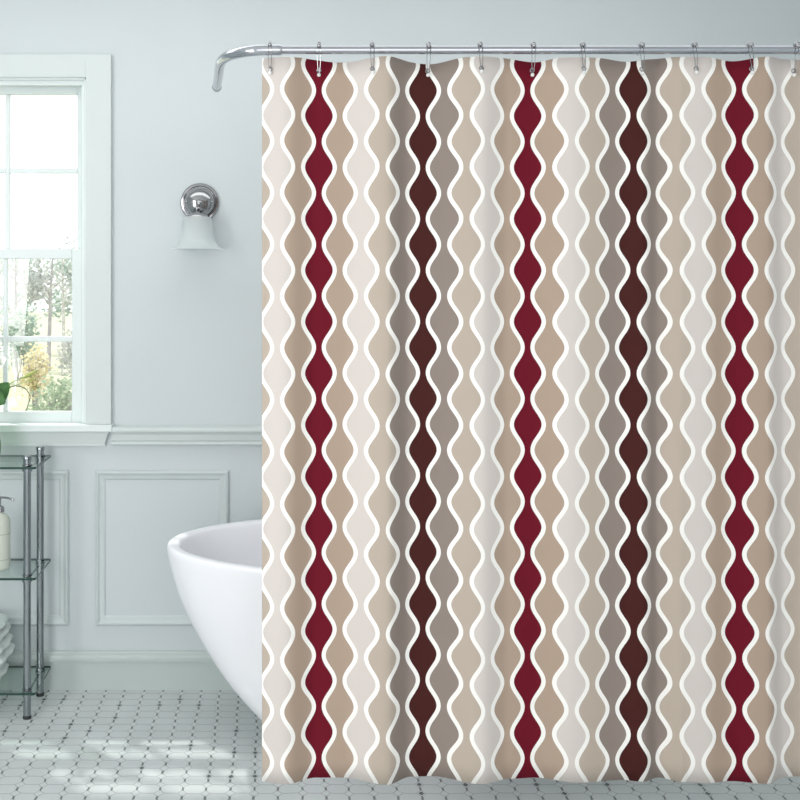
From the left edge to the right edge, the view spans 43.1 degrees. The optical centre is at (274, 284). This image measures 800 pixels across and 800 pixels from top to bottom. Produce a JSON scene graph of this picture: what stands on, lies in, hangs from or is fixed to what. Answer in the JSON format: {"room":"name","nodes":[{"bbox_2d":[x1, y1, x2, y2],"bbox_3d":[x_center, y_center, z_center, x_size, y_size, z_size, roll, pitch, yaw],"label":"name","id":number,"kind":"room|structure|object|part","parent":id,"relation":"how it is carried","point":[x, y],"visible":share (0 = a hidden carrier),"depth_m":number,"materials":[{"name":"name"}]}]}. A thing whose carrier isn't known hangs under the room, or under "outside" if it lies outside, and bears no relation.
{"room":"bathroom","nodes":[
{"label":"bathroom","id":0,"kind":"room"},
{"bbox_2d":[0,260,11,309],"bbox_3d":[-7.304,0.160,24.022,1.999,3.420,1.890,0,0,0],"label":"tree","id":1,"kind":"object","parent":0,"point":[1,267],"visible":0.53,"depth_m":24.19,"materials":[{"name":"green plant"}]},
{"bbox_2d":[0,0,799,649],"bbox_3d":[-0.050,0.125,3.790,4.500,2.750,0.140,0,0,0],"label":"wall","id":2,"kind":"structure","parent":0,"point":[187,324],"depth_m":3.72,"materials":[{"name":"paint"}]},
{"bbox_2d":[0,470,68,625],"bbox_3d":[-1.033,0.977,3.712,0.534,0.577,0.015,0,0,0],"label":"trim","id":3,"kind":"structure","parent":2,"relation":"attached to","point":[62,619],"depth_m":3.71,"materials":[{"name":"paint"}]},
{"bbox_2d":[0,54,113,445],"bbox_3d":[-1.146,-0.130,3.780,1.092,1.451,0.200,0,0,0],"label":"window","id":4,"kind":"structure","parent":2,"relation":"in","point":[88,77],"depth_m":3.70,"materials":[{"name":"paint"}]},
{"bbox_3d":[-1.138,-0.430,3.797,0.860,0.664,0.030,0,0,0],"label":"sash","id":5,"kind":"part","parent":4,"relation":"part of","materials":[{"name":"glass"}]},
{"bbox_3d":[-1.138,0.194,3.763,0.860,0.660,0.030,0,0,0],"label":"sash","id":6,"kind":"part","parent":4,"relation":"part of","materials":[{"name":"paint"}]},
{"bbox_2d":[0,650,232,689],"bbox_3d":[-0.050,1.429,3.705,4.300,0.142,0.030,0,0,0],"label":"baseboard","id":7,"kind":"structure","parent":2,"relation":"attached to","point":[70,669],"depth_m":3.70,"materials":[{"name":"paint"}]},
{"bbox_2d":[96,470,228,625],"bbox_3d":[-0.418,0.977,3.712,0.495,0.577,0.015,0,0,0],"label":"trim","id":8,"kind":"structure","parent":2,"relation":"attached to","point":[102,619],"depth_m":3.71,"materials":[{"name":"paint"}]},
{"bbox_2d":[111,425,261,444],"bbox_3d":[0.748,0.557,3.702,2.704,0.070,0.036,0,0,0],"label":"trim","id":9,"kind":"structure","parent":2,"relation":"attached to","point":[121,434],"depth_m":3.70,"materials":[{"name":"paint"}]},
{"bbox_2d":[172,183,222,249],"bbox_3d":[-0.283,-0.254,3.632,0.186,0.249,0.186,0,0,0],"label":"wall sconce","id":10,"kind":"object","parent":2,"relation":"attached to","point":[199,205],"visible":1,"depth_m":3.61,"materials":[{"name":"silver metal"}]},
{"bbox_3d":[-0.283,-0.189,3.632,0.186,0.119,0.186,0,0,0],"label":"lamp shade","id":11,"kind":"part","parent":10,"relation":"part of","materials":[{"name":"white glass"}]},
{"bbox_3d":[-0.277,-0.300,3.659,0.028,0.028,0.022,0,0,0],"label":"knob","id":12,"kind":"part","parent":10,"relation":"part of","materials":[{"name":"silver metal"}]},
{"bbox_2d":[0,690,799,799],"bbox_3d":[-0.050,1.550,1.130,4.500,0.100,5.460,0,0,0],"label":"floor","id":13,"kind":"structure","parent":0,"point":[74,744],"depth_m":3.12,"materials":[{"name":"tile"}]},
{"bbox_2d":[0,446,50,719],"bbox_3d":[-1.095,1.044,3.559,0.541,0.911,0.246,0,0,0],"label":"stand","id":14,"kind":"object","parent":13,"relation":"on","point":[27,467],"visible":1,"depth_m":3.46,"materials":[{"name":"silver metal"}]},
{"bbox_2d":[0,662,8,677],"bbox_3d":[-1.130,1.367,3.560,0.338,0.071,0.190,0,0,0],"label":"folded towel","id":15,"kind":"object","parent":14,"relation":"on","point":[3,668],"visible":0.57,"depth_m":3.57,"materials":[{"name":"fabric"}]},
{"bbox_2d":[0,633,14,664],"bbox_3d":[-1.108,1.296,3.560,0.338,0.075,0.190,0,0,0],"label":"folded towel","id":16,"kind":"object","parent":15,"relation":"on","point":[6,648],"visible":0.94,"depth_m":3.55,"materials":[{"name":"fabric"}]},
{"bbox_2d":[0,613,10,641],"bbox_3d":[-1.123,1.226,3.560,0.338,0.069,0.190,0,0,0],"label":"folded towel","id":17,"kind":"object","parent":16,"relation":"on","point":[4,627],"visible":1,"depth_m":3.57,"materials":[{"name":"fabric"}]},
{"bbox_2d":[0,496,14,569],"bbox_3d":[-0.977,0.879,3.557,0.074,0.256,0.083,0,0,-39],"label":"soap dispenser","id":18,"kind":"object","parent":14,"relation":"on","point":[4,518],"visible":1,"depth_m":3.54,"materials":[{"name":"plastic"}]},
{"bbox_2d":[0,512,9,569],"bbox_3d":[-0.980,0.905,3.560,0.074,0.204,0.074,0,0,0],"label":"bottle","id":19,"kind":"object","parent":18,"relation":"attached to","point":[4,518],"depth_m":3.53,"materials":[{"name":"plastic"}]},
{"bbox_3d":[-1.095,1.406,3.559,0.541,0.008,0.246,0,0,0],"label":"glass shelf","id":20,"kind":"part","parent":14,"relation":"part of","materials":[{"name":"teal"}]},
{"bbox_3d":[-1.095,1.011,3.559,0.541,0.008,0.246,0,0,0],"label":"glass shelf","id":21,"kind":"part","parent":14,"relation":"part of","materials":[{"name":"teal"}]},
{"bbox_3d":[-1.095,0.629,3.559,0.541,0.008,0.246,0,0,0],"label":"glass shelf","id":22,"kind":"part","parent":14,"relation":"part of","materials":[{"name":"teal"}]},
{"bbox_3d":[-0.858,1.044,3.462,0.026,0.888,0.026,0,0,0],"label":"post","id":23,"kind":"part","parent":14,"relation":"part of","materials":[{"name":"silver metal"}]},
{"bbox_3d":[-0.858,1.416,3.558,0.008,0.008,0.193,0,0,0],"label":"rail","id":24,"kind":"part","parent":14,"relation":"part of","materials":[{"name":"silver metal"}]},
{"bbox_3d":[-0.858,1.044,3.655,0.026,0.888,0.026,0,0,0],"label":"post","id":25,"kind":"part","parent":14,"relation":"part of","materials":[{"name":"silver metal"}]},
{"bbox_3d":[-1.018,0.553,3.555,0.086,0.145,0.086,0,0,0],"label":"vase","id":26,"kind":"object","parent":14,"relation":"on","visible":0},
{"bbox_2d":[0,355,38,410],"bbox_3d":[-0.994,0.387,3.545,0.314,0.454,0.115,0,0,0],"label":"flower bouquet","id":27,"kind":"object","parent":26,"relation":"in","point":[5,387],"visible":1,"depth_m":3.55,"materials":[{"name":"green plant"}]},
{"bbox_2d":[167,519,261,720],"bbox_3d":[0.399,1.167,3.250,1.500,0.667,0.800,0,0,0],"label":"bathtub","id":28,"kind":"object","parent":13,"relation":"on","point":[216,570],"visible":0.22,"depth_m":3.07,"materials":[{"name":"ceramic"}]},
{"bbox_3d":[2.150,0.125,1.060,0.100,2.750,5.320,0,0,0],"label":"wall","id":29,"kind":"structure","parent":0,"visible":0},
{"bbox_2d":[212,45,799,91],"bbox_3d":[0.920,-0.588,2.534,2.342,0.068,0.455,0,0,11],"label":"curtain rod","id":30,"kind":"object","parent":29,"relation":"attached to","point":[253,50],"visible":1,"depth_m":2.49,"materials":[{"name":"silver metal"}]},
{"bbox_3d":[-0.125,-0.588,2.708,0.123,0.026,0.512,0,0,-21],"label":"bent arm","id":31,"kind":"part","parent":30,"relation":"part of","materials":[{"name":"silver metal"}]},
{"bbox_2d":[268,41,271,74],"bbox_3d":[-0.013,-0.566,2.499,0.010,0.086,0.034,0,0,1],"label":"curtain hook","id":32,"kind":"object","parent":30,"relation":"hanging from","point":[269,42],"visible":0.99,"depth_m":2.49,"materials":[{"name":"silver metal"}]},
{"bbox_2d":[317,41,320,76],"bbox_3d":[0.110,-0.565,2.498,0.010,0.087,0.035,0,0,2],"label":"curtain hook","id":33,"kind":"object","parent":30,"relation":"hanging from","point":[318,42],"visible":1,"depth_m":2.49,"materials":[{"name":"white metal"}]},
{"bbox_2d":[369,41,374,73],"bbox_3d":[0.242,-0.566,2.498,0.010,0.086,0.035,0,0,-1],"label":"curtain hook","id":34,"kind":"object","parent":30,"relation":"hanging from","point":[371,42],"visible":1,"depth_m":2.48,"materials":[{"name":"white metal"}]},
{"bbox_2d":[426,42,430,76],"bbox_3d":[0.384,-0.566,2.498,0.010,0.086,0.036,0,0,3],"label":"curtain hook","id":35,"kind":"object","parent":30,"relation":"hanging from","point":[428,44],"visible":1,"depth_m":2.49,"materials":[{"name":"white metal"}]},
{"bbox_2d":[477,41,483,72],"bbox_3d":[0.512,-0.567,2.495,0.010,0.084,0.042,0,1,0],"label":"curtain hook","id":36,"kind":"object","parent":30,"relation":"hanging from","point":[480,43],"visible":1,"depth_m":2.48,"materials":[{"name":"white metal"}]},
{"bbox_2d":[262,56,799,784],"bbox_3d":[0.676,0.335,2.502,1.418,1.808,0.045,0,0,0],"label":"shower curtain","id":37,"kind":"object","parent":36,"relation":"hanging from","point":[531,345],"visible":1,"depth_m":2.50,"materials":[{"name":"multicoloured fabric"}]},
{"bbox_2d":[530,41,536,76],"bbox_3d":[0.645,-0.565,2.498,0.010,0.087,0.035,0,0,1],"label":"curtain hook","id":38,"kind":"object","parent":30,"relation":"hanging from","point":[533,44],"visible":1,"depth_m":2.49,"materials":[{"name":"white metal"}]},
{"bbox_2d":[579,41,585,73],"bbox_3d":[0.769,-0.566,2.498,0.010,0.086,0.036,0,0,3],"label":"curtain hook","id":39,"kind":"object","parent":30,"relation":"hanging from","point":[582,43],"visible":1,"depth_m":2.48,"materials":[{"name":"white metal"}]},
{"bbox_2d":[637,41,644,74],"bbox_3d":[0.915,-0.565,2.499,0.010,0.086,0.032,0,0,-1],"label":"curtain hook","id":40,"kind":"object","parent":30,"relation":"hanging from","point":[642,44],"visible":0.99,"depth_m":2.49,"materials":[{"name":"white metal"}]},
{"bbox_2d":[690,41,698,73],"bbox_3d":[1.047,-0.566,2.497,0.010,0.085,0.037,0,0,3],"label":"curtain hook","id":41,"kind":"object","parent":30,"relation":"hanging from","point":[694,43],"visible":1,"depth_m":2.48,"materials":[{"name":"white metal"}]},
{"bbox_2d":[745,41,753,73],"bbox_3d":[1.186,-0.566,2.498,0.010,0.086,0.035,0,0,0],"label":"curtain hook","id":42,"kind":"object","parent":30,"relation":"hanging from","point":[749,43],"visible":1,"depth_m":2.49,"materials":[{"name":"white metal"}]},
{"bbox_2d":[792,41,799,76],"bbox_3d":[1.302,-0.565,2.498,0.010,0.087,0.035,0,0,2],"label":"curtain hook","id":43,"kind":"object","parent":30,"relation":"hanging from","point":[797,44],"visible":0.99,"depth_m":2.50,"materials":[{"name":"white metal"}]},
{"label":"outside","id":44,"kind":"structure","parent":0,"visible":0},
{"bbox_2d":[0,311,71,410],"bbox_3d":[-5.000,1.925,36.930,70.000,0.150,66.140,0,0,0],"label":"ground","id":45,"kind":"structure","parent":44,"point":[16,402],"depth_m":22.98,"materials":[{"name":"white"}]},
{"bbox_2d":[0,343,12,367],"bbox_3d":[-7.431,1.849,21.136,3.075,0.007,26.773,0,0,-11],"label":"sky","id":46,"kind":"structure","parent":45,"relation":"on","point":[1,343],"depth_m":28.38,"materials":[{"name":"white"}]},
{"bbox_2d":[0,303,41,382],"bbox_3d":[-4.870,1.104,19.019,0.920,1.515,0.975,0,0,0],"label":"shrub","id":47,"kind":"object","parent":45,"relation":"on","point":[17,329],"visible":0.75,"depth_m":18.94,"materials":[{"name":"green plant"}]},
{"bbox_2d":[0,259,45,354],"bbox_3d":[-7.067,0.403,26.759,1.407,2.934,1.930,0,0,45],"label":"tree","id":48,"kind":"object","parent":45,"relation":"on","point":[16,270],"visible":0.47,"depth_m":26.77,"materials":[{"name":"green plant"}]},
{"bbox_3d":[-7.067,-0.052,26.759,1.407,2.025,1.929,0,0,45],"label":"crown","id":49,"kind":"part","parent":48,"relation":"part of","materials":[{"name":"green plant"}]},
{"bbox_2d":[18,342,52,410],"bbox_3d":[-3.489,1.343,14.595,0.492,1.035,0.499,0,0,0],"label":"shrub","id":50,"kind":"object","parent":45,"relation":"on","point":[36,360],"visible":0.84,"depth_m":14.54,"materials":[{"name":"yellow plant"}]},
{"bbox_2d":[17,259,71,370],"bbox_3d":[-4.861,0.603,21.598,1.363,2.538,1.318,0,0,41],"label":"tree","id":51,"kind":"object","parent":45,"relation":"on","point":[36,285],"visible":0.92,"depth_m":21.48,"materials":[{"name":"green plant"}]},
{"bbox_3d":[-4.861,-0.058,21.598,1.363,1.217,1.318,0,0,41],"label":"crown","id":52,"kind":"part","parent":51,"relation":"part of","materials":[{"name":"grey plant"}]},
{"bbox_2d":[25,373,71,410],"bbox_3d":[-1.913,1.331,9.191,0.778,1.060,0.699,0,0,19],"label":"shrub","id":53,"kind":"object","parent":45,"relation":"on","point":[64,403],"visible":0.2,"depth_m":9.09,"materials":[{"name":"green plant"}]},
{"bbox_2d":[30,236,76,360],"bbox_3d":[-5.066,0.356,23.913,1.441,3.029,1.405,0,0,-20],"label":"tree","id":54,"kind":"object","parent":45,"relation":"on","point":[64,290],"visible":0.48,"depth_m":23.82,"materials":[{"name":"green plant"}]},
{"bbox_3d":[-5.066,-0.280,23.913,1.441,1.758,1.405,0,0,-20],"label":"crown","id":55,"kind":"part","parent":54,"relation":"part of","materials":[{"name":"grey plant"}]},
{"bbox_2d":[40,259,71,322],"bbox_3d":[-5.307,0.469,26.623,1.739,2.802,2.036,0,0,16],"label":"tree","id":56,"kind":"object","parent":45,"relation":"on","point":[58,308],"visible":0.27,"depth_m":26.27,"materials":[{"name":"green plant"}]},
{"bbox_2d":[54,327,71,379],"bbox_3d":[-3.222,1.249,16.593,0.858,1.226,0.878,0,0,0],"label":"shrub","id":57,"kind":"object","parent":45,"relation":"on","point":[68,345],"visible":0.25,"depth_m":16.44,"materials":[{"name":"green plant"}]}
]}

